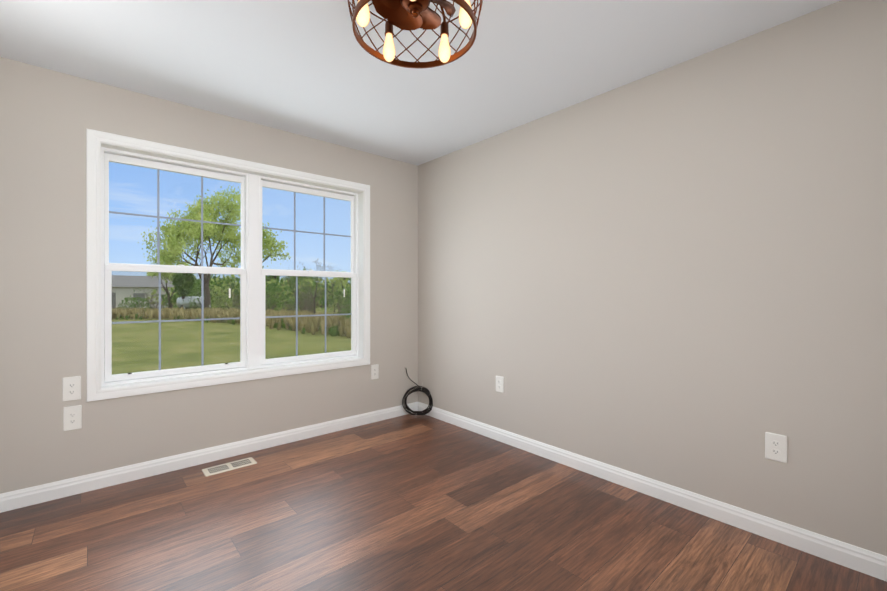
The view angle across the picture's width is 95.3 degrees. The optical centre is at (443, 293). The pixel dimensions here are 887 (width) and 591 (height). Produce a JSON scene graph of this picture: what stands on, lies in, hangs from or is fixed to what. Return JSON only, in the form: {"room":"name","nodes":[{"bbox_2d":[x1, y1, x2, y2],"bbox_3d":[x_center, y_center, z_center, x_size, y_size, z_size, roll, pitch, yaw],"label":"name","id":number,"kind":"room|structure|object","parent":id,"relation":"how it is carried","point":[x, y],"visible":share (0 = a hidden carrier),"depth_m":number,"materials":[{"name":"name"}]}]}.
{"room":"empty room","nodes":[
{"label":"empty room","id":0,"kind":"room"},
{"bbox_2d":[0,57,417,493],"bbox_3d":[-1.440,-0.052,3.110,3.363,2.440,0.190,0,0,-41],"label":"wall","id":1,"kind":"structure","parent":0,"point":[48,117],"depth_m":2.46,"materials":[{"name":"beige paint"}]},
{"bbox_2d":[63,376,80,401],"bbox_3d":[-2.161,0.552,2.351,0.079,0.138,0.008,0,0,-41],"label":"electrical outlet","id":2,"kind":"object","parent":1,"relation":"attached to","point":[71,388],"visible":1,"depth_m":2.35,"materials":[{"name":"white plastic"}]},
{"bbox_2d":[63,405,81,430],"bbox_3d":[-2.158,0.723,2.353,0.079,0.138,0.008,0,0,-41],"label":"electrical outlet","id":3,"kind":"object","parent":1,"relation":"attached to","point":[72,417],"visible":1,"depth_m":2.35,"materials":[{"name":"white plastic"}]},
{"bbox_2d":[0,402,417,512],"bbox_3d":[-1.373,1.119,3.034,2.983,0.097,0.014,0,0,-41],"label":"baseboard","id":4,"kind":"structure","parent":1,"relation":"attached to","point":[21,498],"depth_m":2.68,"materials":[{"name":"white wood"}]},
{"bbox_2d":[86,128,369,401],"bbox_3d":[-1.448,-0.170,3.089,1.918,1.615,0.203,0,0,-41],"label":"window","id":5,"kind":"structure","parent":1,"relation":"in","point":[103,149],"depth_m":2.94,"materials":[{"name":"white plastic"}]},
{"bbox_2d":[371,364,378,379],"bbox_3d":[-0.626,0.712,3.689,0.079,0.135,0.008,0,0,-41],"label":"electrical outlet","id":6,"kind":"object","parent":1,"relation":"attached to","point":[374,371],"visible":1,"depth_m":3.69,"materials":[{"name":"white plastic"}]},
{"bbox_2d":[0,0,840,165],"bbox_3d":[0.035,-1.310,1.417,3.363,0.080,4.677,0,0,-41],"label":"ceiling","id":7,"kind":"structure","parent":0,"point":[314,69],"depth_m":2.16,"materials":[{"name":"white paint"}]},
{"bbox_2d":[348,0,482,67],"bbox_3d":[-0.104,-1.103,1.480,0.500,0.334,0.500,0,0,-41],"label":"ceiling light fixture","id":8,"kind":"object","parent":7,"relation":"attached to","point":[409,15],"visible":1,"depth_m":1.57,"materials":[{"name":"brown metal"}]},
{"bbox_2d":[0,413,886,590],"bbox_3d":[0.035,1.200,1.420,3.363,0.060,4.677,0,0,-41],"label":"floor","id":9,"kind":"structure","parent":0,"point":[408,502],"depth_m":1.98,"materials":[{"name":"wood"}]},
{"bbox_2d":[202,457,256,476],"bbox_3d":[-1.445,1.164,2.735,0.312,0.008,0.134,0,0,-41],"label":"floor vent","id":10,"kind":"object","parent":9,"relation":"in","point":[221,468],"visible":1,"depth_m":2.73,"materials":[{"name":"beige metal"}]},
{"bbox_2d":[402,368,432,414],"bbox_3d":[-0.241,0.945,3.858,0.308,0.463,0.100,0,0,5],"label":"cord","id":11,"kind":"object","parent":9,"relation":"on","point":[426,391],"visible":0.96,"depth_m":3.85,"materials":[{"name":"black plastic"}]},
{"bbox_2d":[418,0,886,555],"bbox_3d":[1.293,-0.051,2.390,0.190,2.440,4.487,0,0,-41],"label":"wall","id":12,"kind":"structure","parent":0,"point":[676,276],"depth_m":2.16,"materials":[{"name":"beige paint"}]},
{"bbox_2d":[496,376,503,392],"bbox_3d":[0.445,0.718,3.212,0.008,0.125,0.082,0,0,-41],"label":"electrical outlet","id":13,"kind":"object","parent":12,"relation":"attached to","point":[499,383],"visible":1,"depth_m":3.21,"materials":[{"name":"white plastic"}]},
{"bbox_2d":[418,402,886,581],"bbox_3d":[1.158,1.120,2.390,0.014,0.097,4.283,0,0,-41],"label":"baseboard","id":14,"kind":"structure","parent":12,"relation":"attached to","point":[864,561],"depth_m":2.14,"materials":[{"name":"white wood"}]},
{"bbox_2d":[765,432,786,462],"bbox_3d":[1.575,0.728,1.916,0.008,0.128,0.082,0,0,-41],"label":"electrical outlet","id":15,"kind":"object","parent":12,"relation":"attached to","point":[775,447],"visible":1,"depth_m":1.91,"materials":[{"name":"white plastic"}]},
{"label":"outside","id":16,"kind":"structure","parent":0,"visible":0},
{"bbox_2d":[209,278,239,307],"bbox_3d":[-29.072,-0.116,54.684,9.587,3.994,9.111,0,0,-41],"label":"shrub","id":17,"kind":"object","parent":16,"point":[221,283],"depth_m":53.71,"materials":[{"name":"green plant"}]},
{"bbox_2d":[104,298,350,380],"bbox_3d":[-58.531,1.789,97.162,220.000,0.001,216.503,0,0,-41],"label":"ground","id":18,"kind":"structure","parent":16,"point":[194,361],"depth_m":15.27,"materials":[{"name":"green plant"}]},
{"bbox_2d":[118,297,149,310],"bbox_3d":[-28.938,1.092,37.898,2.549,1.628,2.568,0,0,-41],"label":"bush","id":19,"kind":"object","parent":18,"relation":"on","point":[133,305],"depth_m":37.72,"materials":[{"name":"green plant"}]},
{"bbox_2d":[112,275,173,308],"bbox_3d":[-40.339,-0.264,52.554,8.200,4.200,5.700,0,0,-41],"label":"house","id":20,"kind":"structure","parent":18,"relation":"on","point":[137,285],"depth_m":51.09,"materials":[{"name":"beige"}]},
{"bbox_2d":[130,288,176,309],"bbox_3d":[-28.344,0.610,39.445,3.754,2.580,4.124,0,0,-41],"label":"bush","id":21,"kind":"object","parent":18,"relation":"on","point":[155,301],"depth_m":39.40,"materials":[{"name":"green plant"}]},
{"bbox_2d":[146,272,180,304],"bbox_3d":[-38.158,-1.224,55.979,5.554,6.266,5.113,0,0,-41],"label":"trees","id":22,"kind":"object","parent":18,"relation":"on","point":[149,273],"depth_m":55.34,"materials":[{"name":"green plant"}]},
{"bbox_2d":[147,250,194,307],"bbox_3d":[-30.133,-1.602,44.844,5.367,7.008,5.645,0,0,-41],"label":"tree","id":23,"kind":"object","parent":18,"relation":"on","point":[168,275],"depth_m":43.51,"materials":[{"name":"green plant"}]},
{"bbox_2d":[149,287,194,306],"bbox_3d":[-35.802,0.456,53.259,5.939,2.863,5.823,0,0,-41],"label":"shrub","id":24,"kind":"object","parent":18,"relation":"on","point":[154,290],"depth_m":51.72,"materials":[{"name":"green plant"}]},
{"bbox_2d":[171,273,196,307],"bbox_3d":[-26.119,-0.185,40.735,2.314,4.233,2.168,0,0,-41],"label":"trees","id":25,"kind":"object","parent":18,"relation":"on","point":[191,280],"depth_m":40.38,"materials":[{"name":"green plant"}]},
{"bbox_2d":[177,296,200,309],"bbox_3d":[-25.726,1.048,41.490,2.800,1.600,1.200,0,0,-41],"label":"tank","id":26,"kind":"object","parent":18,"relation":"on","point":[185,304],"depth_m":40.73,"materials":[{"name":"silver metal"}]},
{"bbox_2d":[138,185,240,307],"bbox_3d":[-22.481,-4.221,37.710,9.178,12.256,11.637,0,0,-41],"label":"tree","id":27,"kind":"object","parent":18,"relation":"on","point":[191,232],"depth_m":37.02,"materials":[{"name":"green plant"}]},
{"bbox_2d":[161,284,224,307],"bbox_3d":[-29.892,0.280,48.802,6.893,3.224,6.804,0,0,-41],"label":"shrub","id":28,"kind":"object","parent":18,"relation":"on","point":[194,289],"depth_m":47.40,"materials":[{"name":"green plant"}]},
{"bbox_2d":[162,287,228,305],"bbox_3d":[-30.712,0.354,51.384,8.633,3.070,8.372,0,0,-41],"label":"shrub","id":29,"kind":"object","parent":18,"relation":"on","point":[198,292],"depth_m":50.09,"materials":[{"name":"green plant"}]},
{"bbox_2d":[187,285,217,308],"bbox_3d":[-23.588,0.498,39.685,2.754,2.808,2.832,0,0,-41],"label":"bush","id":30,"kind":"object","parent":18,"relation":"on","point":[199,297],"depth_m":39.40,"materials":[{"name":"green plant"}]},
{"bbox_2d":[207,274,225,284],"bbox_3d":[-44.540,-1.021,78.094,5.440,5.942,4.560,0,0,-41],"label":"trees","id":31,"kind":"object","parent":18,"relation":"on","point":[215,277],"depth_m":78.08,"materials":[{"name":"green plant"}]},
{"bbox_2d":[210,286,235,308],"bbox_3d":[-22.042,0.570,40.027,2.939,2.660,3.019,0,0,-41],"label":"bush","id":32,"kind":"object","parent":18,"relation":"on","point":[220,304],"depth_m":39.96,"materials":[{"name":"green plant"}]},
{"bbox_2d":[210,287,239,308],"bbox_3d":[-17.128,0.448,33.540,4.227,2.924,4.240,0,0,-41],"label":"bush","id":33,"kind":"object","parent":18,"relation":"on","point":[232,296],"depth_m":33.14,"materials":[{"name":"green plant"}]},
{"bbox_2d":[210,296,239,308],"bbox_3d":[-16.917,0.988,33.816,4.464,1.838,4.321,0,0,-41],"label":"bush","id":34,"kind":"object","parent":18,"relation":"on","point":[230,303],"depth_m":33.23,"materials":[{"name":"green plant"}]},
{"bbox_2d":[216,223,290,266],"bbox_3d":[-22.200,-3.337,47.505,8.221,10.543,7.554,0,0,-41],"label":"tree","id":35,"kind":"object","parent":18,"relation":"on","point":[267,242],"depth_m":47.16,"materials":[{"name":"green plant"}]},
{"bbox_2d":[262,266,279,299],"bbox_3d":[-28.382,-1.323,64.975,4.916,6.438,5.088,0,0,-41],"label":"trees","id":36,"kind":"object","parent":18,"relation":"on","point":[269,276],"depth_m":64.42,"materials":[{"name":"green plant"}]},
{"bbox_2d":[265,283,284,310],"bbox_3d":[-14.223,0.505,32.949,2.574,2.813,2.752,0,0,-41],"label":"bush","id":37,"kind":"object","parent":18,"relation":"on","point":[271,303],"depth_m":33.05,"materials":[{"name":"green plant"}]},
{"bbox_2d":[265,290,291,309],"bbox_3d":[-14.822,0.803,34.515,4.283,2.208,4.329,0,0,-41],"label":"bush","id":38,"kind":"object","parent":18,"relation":"on","point":[275,300],"depth_m":34.28,"materials":[{"name":"green plant"}]},
{"bbox_2d":[273,297,302,311],"bbox_3d":[-14.687,1.103,38.697,4.112,1.602,4.189,0,0,-41],"label":"bush","id":39,"kind":"object","parent":18,"relation":"on","point":[292,306],"depth_m":38.81,"materials":[{"name":"green plant"}]},
{"bbox_2d":[265,281,312,309],"bbox_3d":[-18.342,0.158,47.991,6.450,3.466,6.554,0,0,-41],"label":"shrub","id":40,"kind":"object","parent":18,"relation":"on","point":[285,296],"depth_m":46.98,"materials":[{"name":"green plant"}]},
{"bbox_2d":[283,268,304,307],"bbox_3d":[-17.066,-0.704,46.359,3.216,5.206,3.445,0,0,-41],"label":"bare tree","id":41,"kind":"object","parent":18,"relation":"on","point":[293,286],"depth_m":46.17,"materials":[{"name":"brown plant"}]},
{"bbox_2d":[282,268,317,284],"bbox_3d":[-25.317,-1.335,71.614,5.416,6.448,4.886,0,0,-41],"label":"trees","id":42,"kind":"object","parent":18,"relation":"on","point":[299,277],"depth_m":71.72,"materials":[{"name":"green plant"}]},
{"bbox_2d":[287,285,322,311],"bbox_3d":[-11.695,0.550,34.233,3.090,2.709,3.067,0,0,-41],"label":"bush","id":43,"kind":"object","parent":18,"relation":"on","point":[304,308],"depth_m":34.05,"materials":[{"name":"green plant"}]},
{"bbox_2d":[287,278,323,302],"bbox_3d":[-20.862,-0.358,63.000,7.029,4.470,6.335,0,0,-41],"label":"shrub","id":44,"kind":"object","parent":18,"relation":"on","point":[306,280],"depth_m":62.66,"materials":[{"name":"green plant"}]},
{"bbox_2d":[291,285,323,312],"bbox_3d":[-12.448,0.486,37.670,3.287,2.836,3.040,0,0,-41],"label":"bush","id":45,"kind":"object","parent":18,"relation":"on","point":[310,297],"depth_m":37.86,"materials":[{"name":"green plant"}]},
{"bbox_2d":[290,284,331,312],"bbox_3d":[-12.254,0.490,37.174,4.122,2.831,4.316,0,0,-41],"label":"bush","id":46,"kind":"object","parent":18,"relation":"on","point":[307,303],"depth_m":37.26,"materials":[{"name":"green plant"}]},
{"bbox_2d":[299,261,328,311],"bbox_3d":[-9.548,-0.384,29.701,2.834,4.612,2.920,0,0,-41],"label":"bare tree","id":47,"kind":"object","parent":18,"relation":"on","point":[308,282],"depth_m":29.78,"materials":[{"name":"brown plant"}]},
{"bbox_2d":[307,284,341,306],"bbox_3d":[-16.416,0.237,54.939,5.240,3.298,5.322,0,0,-41],"label":"shrub","id":48,"kind":"object","parent":18,"relation":"on","point":[330,287],"depth_m":54.61,"materials":[{"name":"green plant"}]},
{"bbox_2d":[318,267,340,311],"bbox_3d":[-11.690,-0.594,41.133,2.497,5.016,2.660,0,0,-41],"label":"bare tree","id":49,"kind":"object","parent":18,"relation":"on","point":[332,286],"depth_m":41.07,"materials":[{"name":"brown plant"}]},
{"bbox_2d":[319,290,349,313],"bbox_3d":[-9.313,0.744,37.136,3.862,2.321,4.121,0,0,-41],"label":"bush","id":50,"kind":"object","parent":18,"relation":"on","point":[333,304],"depth_m":36.89,"materials":[{"name":"green plant"}]},
{"bbox_2d":[322,270,350,305],"bbox_3d":[-14.442,-0.787,56.098,5.084,5.360,4.707,0,0,-41],"label":"trees","id":51,"kind":"object","parent":18,"relation":"on","point":[342,281],"depth_m":55.31,"materials":[{"name":"green plant"}]},
{"bbox_2d":[327,288,350,316],"bbox_3d":[-5.506,0.773,23.937,2.749,2.285,2.817,0,0,-41],"label":"bush","id":52,"kind":"object","parent":18,"relation":"on","point":[340,300],"depth_m":23.68,"materials":[{"name":"green plant"}]},
{"bbox_2d":[341,278,350,320],"bbox_3d":[-3.730,0.527,19.323,2.176,2.785,2.483,0,0,-41],"label":"bush","id":53,"kind":"object","parent":18,"relation":"on","point":[349,291],"depth_m":19.06,"materials":[{"name":"green plant"}]},
{"bbox_2d":[112,307,350,337],"bbox_3d":[-22.704,1.452,15.397,46.866,0.846,47.515,0,0,-41],"label":"grass","id":54,"kind":"structure","parent":16,"point":[181,315],"depth_m":25.33,"materials":[{"name":"green plant"}]},
{"bbox_2d":[212,276,272,305],"bbox_3d":[-23.023,-0.230,46.558,6.546,4.242,6.195,0,0,-41],"label":"shrub","id":55,"kind":"object","parent":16,"point":[232,279],"depth_m":45.60,"materials":[{"name":"green plant"}]},
{"bbox_2d":[210,274,280,305],"bbox_3d":[-22.847,-0.295,46.870,7.390,4.376,7.723,0,0,-41],"label":"shrub","id":56,"kind":"object","parent":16,"point":[223,284],"depth_m":45.52,"materials":[{"name":"green plant"}]},
{"bbox_2d":[226,287,284,304],"bbox_3d":[-23.079,0.458,49.843,7.255,2.866,6.799,0,0,-41],"label":"shrub","id":57,"kind":"object","parent":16,"point":[239,290],"depth_m":49.23,"materials":[{"name":"green plant"}]},
{"bbox_2d":[266,280,294,303],"bbox_3d":[-23.551,0.028,54.780,9.315,3.717,8.967,0,0,-41],"label":"shrub","id":58,"kind":"object","parent":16,"point":[280,287],"depth_m":55.03,"materials":[{"name":"green plant"}]},
{"bbox_2d":[265,279,295,306],"bbox_3d":[-23.401,-0.172,55.476,6.128,4.115,6.406,0,0,-41],"label":"shrub","id":59,"kind":"object","parent":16,"point":[278,284],"depth_m":55.49,"materials":[{"name":"green plant"}]},
{"bbox_2d":[272,276,338,307],"bbox_3d":[-17.705,-0.370,50.834,9.241,4.518,8.873,0,0,-41],"label":"shrub","id":60,"kind":"object","parent":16,"point":[314,282],"depth_m":51.22,"materials":[{"name":"green plant"}]},
{"bbox_2d":[293,277,347,306],"bbox_3d":[-15.761,-0.249,55.326,9.058,4.266,8.369,0,0,-41],"label":"shrub","id":61,"kind":"object","parent":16,"point":[322,291],"depth_m":54.33,"materials":[{"name":"green plant"}]}
]}

